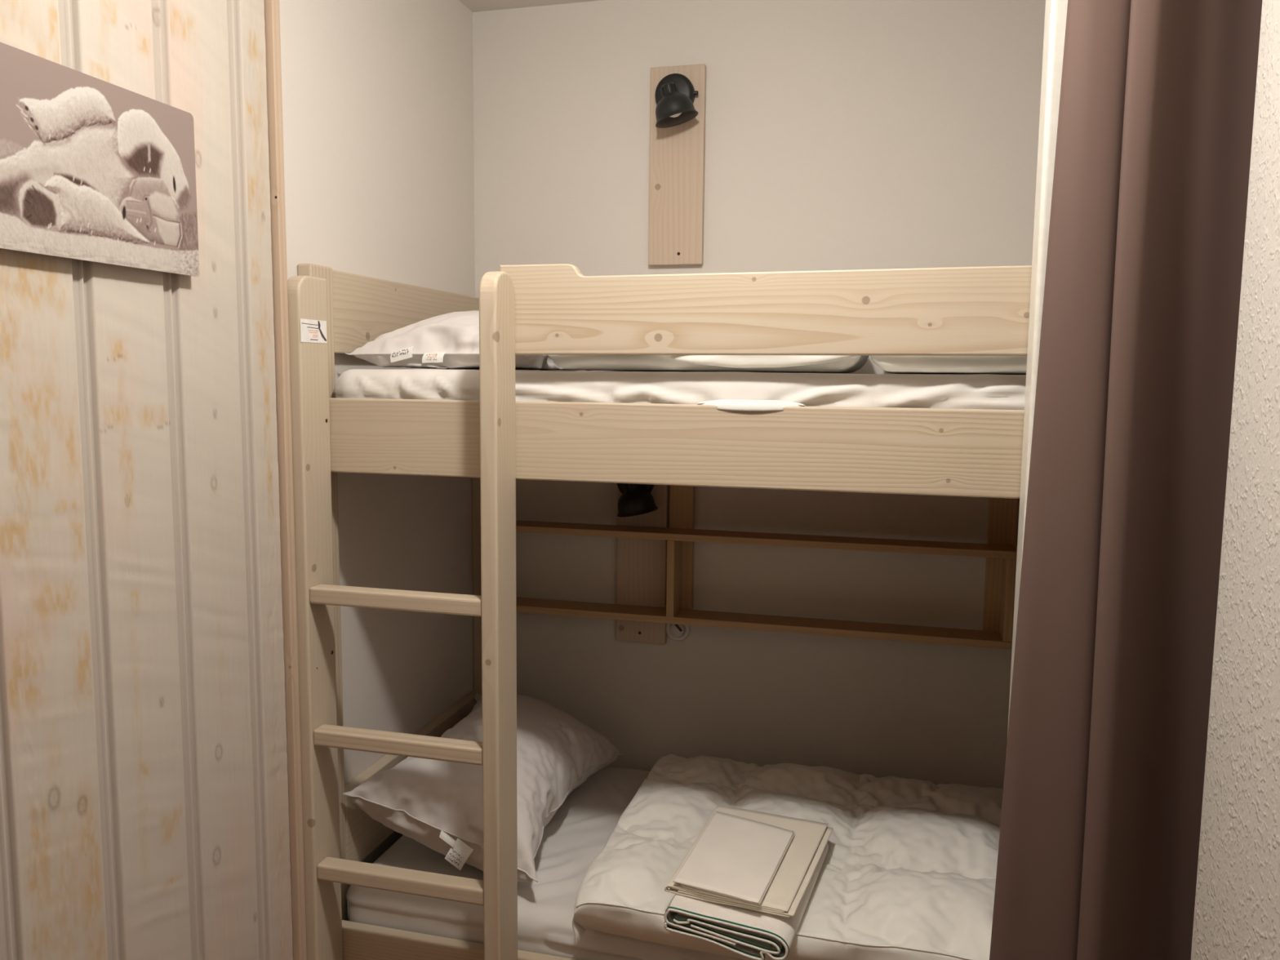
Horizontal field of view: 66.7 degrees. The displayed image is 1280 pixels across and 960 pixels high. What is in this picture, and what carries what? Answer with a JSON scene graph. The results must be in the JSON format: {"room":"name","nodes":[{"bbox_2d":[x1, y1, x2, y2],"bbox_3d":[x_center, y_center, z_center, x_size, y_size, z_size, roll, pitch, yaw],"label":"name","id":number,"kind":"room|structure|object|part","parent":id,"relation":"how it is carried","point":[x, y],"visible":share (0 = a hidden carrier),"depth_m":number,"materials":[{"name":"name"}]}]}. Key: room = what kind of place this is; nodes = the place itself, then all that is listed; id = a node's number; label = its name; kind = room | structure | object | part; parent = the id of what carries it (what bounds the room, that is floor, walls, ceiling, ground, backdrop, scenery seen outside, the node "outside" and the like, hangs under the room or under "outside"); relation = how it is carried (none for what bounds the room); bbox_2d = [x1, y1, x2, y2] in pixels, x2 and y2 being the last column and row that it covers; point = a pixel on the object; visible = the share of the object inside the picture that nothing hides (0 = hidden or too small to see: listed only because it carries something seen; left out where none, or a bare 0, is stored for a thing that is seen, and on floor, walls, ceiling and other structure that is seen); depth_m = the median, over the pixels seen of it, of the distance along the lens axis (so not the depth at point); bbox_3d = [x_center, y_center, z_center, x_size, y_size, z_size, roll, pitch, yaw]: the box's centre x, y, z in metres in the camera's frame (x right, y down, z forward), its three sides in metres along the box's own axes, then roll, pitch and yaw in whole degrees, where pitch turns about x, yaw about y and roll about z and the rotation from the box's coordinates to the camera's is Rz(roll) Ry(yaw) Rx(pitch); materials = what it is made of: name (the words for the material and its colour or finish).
{"room":"bunk bedroom","nodes":[
{"label":"bunk bedroom","id":0,"kind":"room"},
{"bbox_2d":[0,0,475,959],"bbox_3d":[-1.014,0.191,0.818,0.241,2.425,3.820,2,6,15],"label":"wall","id":1,"kind":"structure","parent":0,"point":[144,813],"depth_m":1.55,"materials":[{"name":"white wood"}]},
{"bbox_2d":[0,41,199,276],"bbox_3d":[-0.759,-0.402,1.195,0.019,0.241,0.594,2,6,15],"label":"wall picture","id":2,"kind":"object","parent":1,"relation":"attached to","point":[92,169],"visible":1,"depth_m":1.29},
{"bbox_3d":[-0.752,-0.402,1.193,0.004,0.241,0.594,2,6,15],"label":"backing panel","id":3,"kind":"part","parent":2,"relation":"part of","materials":[{"name":"beige wood"}]},
{"bbox_2d":[263,0,306,959],"bbox_3d":[-0.650,0.093,1.760,0.044,2.425,0.021,2,6,15],"label":"trim","id":4,"kind":"structure","parent":1,"relation":"attached to","point":[272,14],"depth_m":1.74,"materials":[{"name":"brown wood"}]},
{"bbox_2d":[458,0,601,12],"bbox_3d":[-0.002,-1.028,0.438,2.300,0.100,4.050,2,6,15],"label":"ceiling","id":5,"kind":"structure","parent":0,"point":[474,6],"depth_m":2.44,"materials":[{"name":"beige paint"}]},
{"bbox_2d":[989,0,1262,959],"bbox_3d":[0.707,0.139,1.385,0.365,2.380,0.060,1,6,9],"label":"curtain","id":6,"kind":"object","parent":5,"relation":"hanging from","point":[1103,794],"visible":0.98,"depth_m":1.38,"materials":[{"name":"brown fabric"}]},
{"bbox_2d":[472,0,1045,788],"bbox_3d":[0.535,0.032,2.440,2.190,2.425,0.120,2,6,15],"label":"wall","id":7,"kind":"structure","parent":0,"point":[841,135],"depth_m":2.40,"materials":[{"name":"beige paint"}]},
{"bbox_2d":[616,483,668,644],"bbox_3d":[-0.008,0.193,2.470,0.132,0.476,0.129,2,6,15],"label":"wall lamp","id":8,"kind":"object","parent":7,"relation":"attached to","point":[642,563],"visible":0.73,"depth_m":2.52,"materials":[{"name":"brown wood"}]},
{"bbox_3d":[-0.006,0.044,2.442,0.104,0.096,0.106,2,6,15],"label":"lamp shade","id":9,"kind":"part","parent":8,"relation":"part of","materials":[{"name":"black metal"}]},
{"bbox_2d":[648,63,706,266],"bbox_3d":[0.077,-0.767,2.347,0.137,0.476,0.129,2,6,15],"label":"wall lamp","id":10,"kind":"object","parent":7,"relation":"attached to","point":[677,94],"visible":1,"depth_m":2.39,"materials":[{"name":"brown wood"}]},
{"bbox_3d":[0.082,-0.889,2.319,0.043,0.046,0.044,2,6,15],"label":"bulb","id":11,"kind":"part","parent":10,"relation":"part of","materials":[{"name":"white glass"}]},
{"bbox_3d":[0.088,-0.895,2.318,0.103,0.099,0.106,2,6,15],"label":"lamp shade","id":12,"kind":"part","parent":10,"relation":"part of","materials":[{"name":"black metal"}]},
{"bbox_2d":[666,623,689,640],"bbox_3d":[0.096,0.387,2.523,0.066,0.066,0.014,2,6,15],"label":"wall socket","id":13,"kind":"object","parent":7,"relation":"attached to","point":[675,632],"visible":0.72,"depth_m":2.52,"materials":[{"name":"white plastic"}]},
{"bbox_2d":[515,484,1018,649],"bbox_3d":[0.251,0.152,2.407,1.285,0.414,0.112,2,6,15],"label":"wall shelf","id":14,"kind":"object","parent":7,"relation":"attached to","point":[999,551],"visible":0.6,"depth_m":2.36,"materials":[{"name":"brown wood"}]},
{"bbox_3d":[0.851,0.269,2.251,0.019,0.192,0.090,2,6,15],"label":"panel","id":15,"kind":"part","parent":14,"relation":"part of","materials":[{"name":"brown wood"}]},
{"bbox_2d":[1191,0,1279,959],"bbox_3d":[0.624,0.307,-0.112,0.435,2.425,2.840,2,6,15],"label":"wall","id":16,"kind":"structure","parent":0,"point":[1237,917],"depth_m":1.19,"materials":[{"name":"beige paint"}]},
{"bbox_3d":[-0.027,1.482,0.709,2.300,0.100,4.050,2,6,15],"label":"floor","id":17,"kind":"structure","parent":0,"visible":0},
{"bbox_2d":[287,263,1031,959],"bbox_3d":[0.355,0.441,2.005,1.890,1.701,0.889,2,6,15],"label":"bunk bed","id":18,"kind":"object","parent":17,"relation":"on","point":[496,440],"visible":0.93,"depth_m":1.70,"materials":[{"name":"brown wood"}]},
{"bbox_3d":[-0.625,0.439,1.936,0.030,1.701,0.076,2,6,15],"label":"post","id":19,"kind":"part","parent":18,"relation":"part of","materials":[{"name":"brown wood"}]},
{"bbox_3d":[-0.519,-0.364,2.238,0.024,0.161,0.722,2,6,15],"label":"head panel","id":20,"kind":"part","parent":18,"relation":"part of","materials":[{"name":"brown wood"}]},
{"bbox_3d":[-0.530,0.695,2.335,0.030,0.172,0.688,2,6,15],"label":"head panel","id":21,"kind":"part","parent":18,"relation":"part of","materials":[{"name":"brown wood"}]},
{"bbox_3d":[0.278,0.991,1.729,1.860,0.140,0.025,2,6,15],"label":"rail","id":22,"kind":"part","parent":18,"relation":"part of","materials":[{"name":"brown wood"}]},
{"bbox_3d":[-0.432,0.446,2.658,0.040,1.535,0.034,2,6,15],"label":"post","id":23,"kind":"part","parent":18,"relation":"part of","materials":[{"name":"brown wood"}]},
{"bbox_2d":[346,766,746,959],"bbox_3d":[0.376,0.896,2.094,1.841,0.189,0.752,2,6,15],"label":"mattress","id":24,"kind":"object","parent":18,"relation":"on","point":[579,830],"visible":0.23,"depth_m":1.95,"materials":[{"name":"white fabric"}]},
{"bbox_2d":[342,693,623,882],"bbox_3d":[-0.317,0.661,2.222,0.417,0.249,0.655,2,6,15],"label":"pillow","id":25,"kind":"object","parent":24,"relation":"on","point":[437,804],"visible":0.75,"depth_m":1.99,"materials":[{"name":"white fabric"}]},
{"bbox_2d":[572,754,1003,959],"bbox_3d":[0.355,0.755,1.989,0.818,0.128,0.732,2,6,15],"label":"duvet","id":26,"kind":"object","parent":24,"relation":"on","point":[908,869],"visible":0.73,"depth_m":1.89,"materials":[{"name":"white fabric"}]},
{"bbox_2d":[663,842,828,959],"bbox_3d":[0.200,0.740,1.792,0.235,0.059,0.382,3,7,20],"label":"folded blanket","id":27,"kind":"object","parent":26,"relation":"on","point":[753,935],"visible":0.4,"depth_m":1.63,"materials":[{"name":"white fabric"}]},
{"bbox_2d":[664,805,833,917],"bbox_3d":[0.211,0.701,1.813,0.242,0.016,0.342,3,7,20],"label":"sheet","id":28,"kind":"object","parent":27,"relation":"on","point":[788,886],"visible":0.55,"depth_m":1.77,"materials":[{"name":"beige fabric"}]},
{"bbox_2d":[672,810,795,906],"bbox_3d":[0.177,0.690,1.790,0.165,0.011,0.303,3,7,21],"label":"folded pillowcase","id":29,"kind":"object","parent":28,"relation":"on","point":[735,858],"visible":1,"depth_m":1.77,"materials":[{"name":"fabric"}]},
{"bbox_3d":[0.288,-0.052,1.617,1.860,0.140,0.025,2,6,15],"label":"rail","id":30,"kind":"part","parent":18,"relation":"part of","materials":[{"name":"brown wood"}]},
{"bbox_2d":[333,368,1026,411],"bbox_3d":[0.382,-0.134,1.971,1.842,0.164,0.778,2,6,15],"label":"mattress","id":31,"kind":"object","parent":18,"relation":"on","point":[727,391],"visible":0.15,"depth_m":1.67,"materials":[{"name":"white fabric"}]},
{"bbox_2d":[344,310,579,370],"bbox_3d":[-0.306,-0.311,2.159,0.403,0.131,0.642,2,6,15],"label":"pillow","id":32,"kind":"object","parent":31,"relation":"on","point":[449,340],"visible":0.48,"depth_m":1.92,"materials":[{"name":"white fabric"}]},
{"bbox_2d":[547,355,869,373],"bbox_3d":[0.171,-0.284,2.080,0.612,0.105,0.576,2,6,15],"label":"duvet","id":33,"kind":"object","parent":31,"relation":"on","point":[682,363],"visible":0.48,"depth_m":1.83,"materials":[{"name":"white fabric"}]},
{"bbox_2d":[870,355,1026,374],"bbox_3d":[0.806,-0.262,1.927,0.671,0.105,0.563,2,6,15],"label":"duvet","id":34,"kind":"object","parent":31,"relation":"on","point":[957,365],"visible":0.23,"depth_m":1.74,"materials":[{"name":"white fabric"}]},
{"bbox_3d":[0.472,-0.275,1.544,1.484,0.156,0.024,2,6,15],"label":"guard rail","id":35,"kind":"part","parent":18,"relation":"part of","materials":[{"name":"brown wood"}]},
{"bbox_3d":[0.924,0.145,1.423,0.638,2.425,0.054,2,6,15],"label":"wall partition","id":36,"kind":"structure","parent":0,"visible":0},
{"bbox_2d":[1007,0,1067,734],"bbox_3d":[0.620,0.134,1.498,0.068,2.425,0.065,2,6,15],"label":"trim","id":37,"kind":"structure","parent":36,"relation":"attached to","point":[1055,11],"depth_m":1.43,"materials":[{"name":"white paint"}]}
]}

